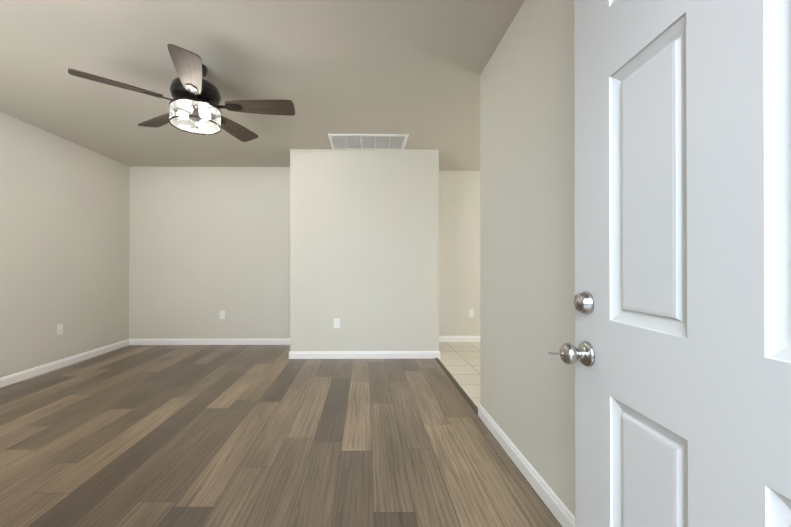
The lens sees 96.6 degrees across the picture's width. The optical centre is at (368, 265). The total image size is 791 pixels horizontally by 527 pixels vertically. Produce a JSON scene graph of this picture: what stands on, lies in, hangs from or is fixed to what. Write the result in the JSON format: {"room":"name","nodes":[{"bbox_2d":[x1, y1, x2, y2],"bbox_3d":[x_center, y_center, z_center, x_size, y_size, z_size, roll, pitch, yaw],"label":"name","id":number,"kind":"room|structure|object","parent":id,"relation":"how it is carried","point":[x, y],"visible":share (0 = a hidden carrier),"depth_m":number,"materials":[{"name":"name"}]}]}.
{"room":"empty living room","nodes":[
{"label":"empty living room","id":0,"kind":"room"},
{"bbox_2d":[0,112,129,377],"bbox_3d":[-3.332,-0.145,2.440,0.150,2.440,5.040,0,0,-1],"label":"wall","id":1,"kind":"structure","parent":0,"point":[64,231],"depth_m":3.69,"materials":[{"name":"beige paint"}]},
{"bbox_2d":[57,323,62,334],"bbox_3d":[-3.265,0.672,3.718,0.008,0.114,0.070,0,0,-1],"label":"outlet","id":2,"kind":"object","parent":1,"relation":"attached to","point":[59,329],"visible":1,"depth_m":3.71,"materials":[{"name":"white plastic"}]},
{"bbox_2d":[0,339,127,387],"bbox_3d":[-3.250,1.033,2.437,0.014,0.084,4.740,0,0,-1],"label":"baseboard","id":3,"kind":"structure","parent":1,"relation":"attached to","point":[26,374],"depth_m":3.67,"materials":[{"name":"white wood"}]},
{"bbox_2d":[0,0,524,170],"bbox_3d":[0.177,-1.425,2.557,7.170,0.120,5.200,0,0,-1],"label":"ceiling","id":4,"kind":"structure","parent":0,"point":[413,69],"depth_m":2.45,"materials":[{"name":"paint"}]},
{"bbox_2d":[68,44,294,141],"bbox_3d":[-1.148,-1.122,2.422,1.259,0.487,1.298,0,0,-1],"label":"ceiling fan","id":5,"kind":"object","parent":4,"relation":"hanging from","point":[196,96],"visible":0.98,"depth_m":2.36,"materials":[{"name":"brown metal"}]},
{"bbox_2d":[328,134,408,149],"bbox_3d":[-0.007,-1.352,3.858,0.835,0.016,0.455,0,0,-1],"label":"ceiling vent","id":6,"kind":"object","parent":4,"relation":"in","point":[368,141],"visible":1,"depth_m":3.83,"materials":[{"name":"white metal"}]},
{"bbox_2d":[0,345,561,526],"bbox_3d":[-1.302,1.125,2.454,4.210,0.100,5.040,0,0,-1],"label":"floor","id":7,"kind":"structure","parent":0,"point":[201,436],"depth_m":2.08,"materials":[{"name":"brown wood"}]},
{"bbox_2d":[435,358,477,414],"bbox_3d":[0.795,1.074,3.311,0.044,0.009,1.583,0,0,-1],"label":"threshold strip","id":8,"kind":"object","parent":7,"relation":"on","point":[463,393],"depth_m":3.08,"materials":[{"name":"brown"}]},
{"bbox_2d":[129,167,479,338],"bbox_3d":[0.229,-0.136,4.998,7.020,2.440,0.310,0,0,-1],"label":"wall","id":9,"kind":"structure","parent":0,"point":[207,245],"depth_m":4.82,"materials":[{"name":"beige paint"}]},
{"bbox_2d":[128,338,289,344],"bbox_3d":[-1.179,1.041,4.819,4.140,0.084,0.013,0,0,-1],"label":"baseboard","id":10,"kind":"structure","parent":9,"relation":"attached to","point":[254,341],"depth_m":4.80,"materials":[{"name":"white wood"}]},
{"bbox_2d":[220,311,224,318],"bbox_3d":[-2.009,0.673,4.816,0.070,0.114,0.008,0,0,-1],"label":"outlet","id":11,"kind":"object","parent":9,"relation":"attached to","point":[222,314],"visible":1,"depth_m":4.81,"materials":[{"name":"white plastic"}]},
{"bbox_2d":[439,336,479,341],"bbox_3d":[2.239,1.042,5.011,2.700,0.084,0.014,0,0,-1],"label":"baseboard","id":12,"kind":"structure","parent":9,"relation":"attached to","point":[441,338],"depth_m":5.00,"materials":[{"name":"white wood"}]},
{"bbox_2d":[469,309,473,316],"bbox_3d":[1.459,0.674,5.008,0.070,0.114,0.008,0,0,-1],"label":"electrical outlet","id":13,"kind":"object","parent":9,"relation":"attached to","point":[471,312],"visible":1,"depth_m":5.01,"materials":[{"name":"white plastic"}]},
{"bbox_2d":[290,149,438,350],"bbox_3d":[-0.050,-0.139,4.158,1.735,2.440,0.115,0,0,-1],"label":"wall","id":14,"kind":"structure","parent":0,"point":[364,246],"depth_m":4.10,"materials":[{"name":"beige paint"}]},
{"bbox_2d":[334,318,339,327],"bbox_3d":[-0.374,0.671,4.091,0.070,0.114,0.008,0,0,-1],"label":"outlet","id":15,"kind":"object","parent":14,"relation":"attached to","point":[336,322],"visible":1,"depth_m":4.09,"materials":[{"name":"white plastic"}]},
{"bbox_2d":[289,351,439,358],"bbox_3d":[-0.049,1.039,4.090,1.762,0.084,0.014,0,0,-1],"label":"baseboard","id":16,"kind":"structure","parent":14,"relation":"attached to","point":[292,354],"depth_m":4.08,"materials":[{"name":"white wood"}]},
{"bbox_2d":[439,342,479,406],"bbox_3d":[2.282,1.125,2.568,2.960,0.100,5.200,0,0,-1],"label":"floor","id":17,"kind":"structure","parent":0,"point":[460,361],"depth_m":3.88,"materials":[{"name":"tile"}]},
{"bbox_2d":[480,0,574,516],"bbox_3d":[0.869,-0.149,1.314,0.120,2.440,2.410,0,0,-1],"label":"wall","id":18,"kind":"structure","parent":0,"point":[527,219],"depth_m":1.74,"materials":[{"name":"beige paint"}]},
{"bbox_2d":[478,404,574,526],"bbox_3d":[0.802,1.029,1.304,0.014,0.084,2.400,0,0,-1],"label":"baseboard","id":19,"kind":"structure","parent":18,"relation":"attached to","point":[559,510],"depth_m":1.72,"materials":[{"name":"white wood"}]},
{"bbox_3d":[-1.147,-0.154,0.015,4.175,2.440,0.150,0,0,-1],"label":"wall","id":20,"kind":"structure","parent":0,"visible":0},
{"bbox_2d":[548,0,790,526],"bbox_3d":[0.573,0.046,0.566,0.214,2.032,0.900,0,0,3],"label":"door","id":21,"kind":"structure","parent":20,"relation":"in","point":[678,354],"depth_m":0.65,"materials":[{"name":"white paint"}]}
]}

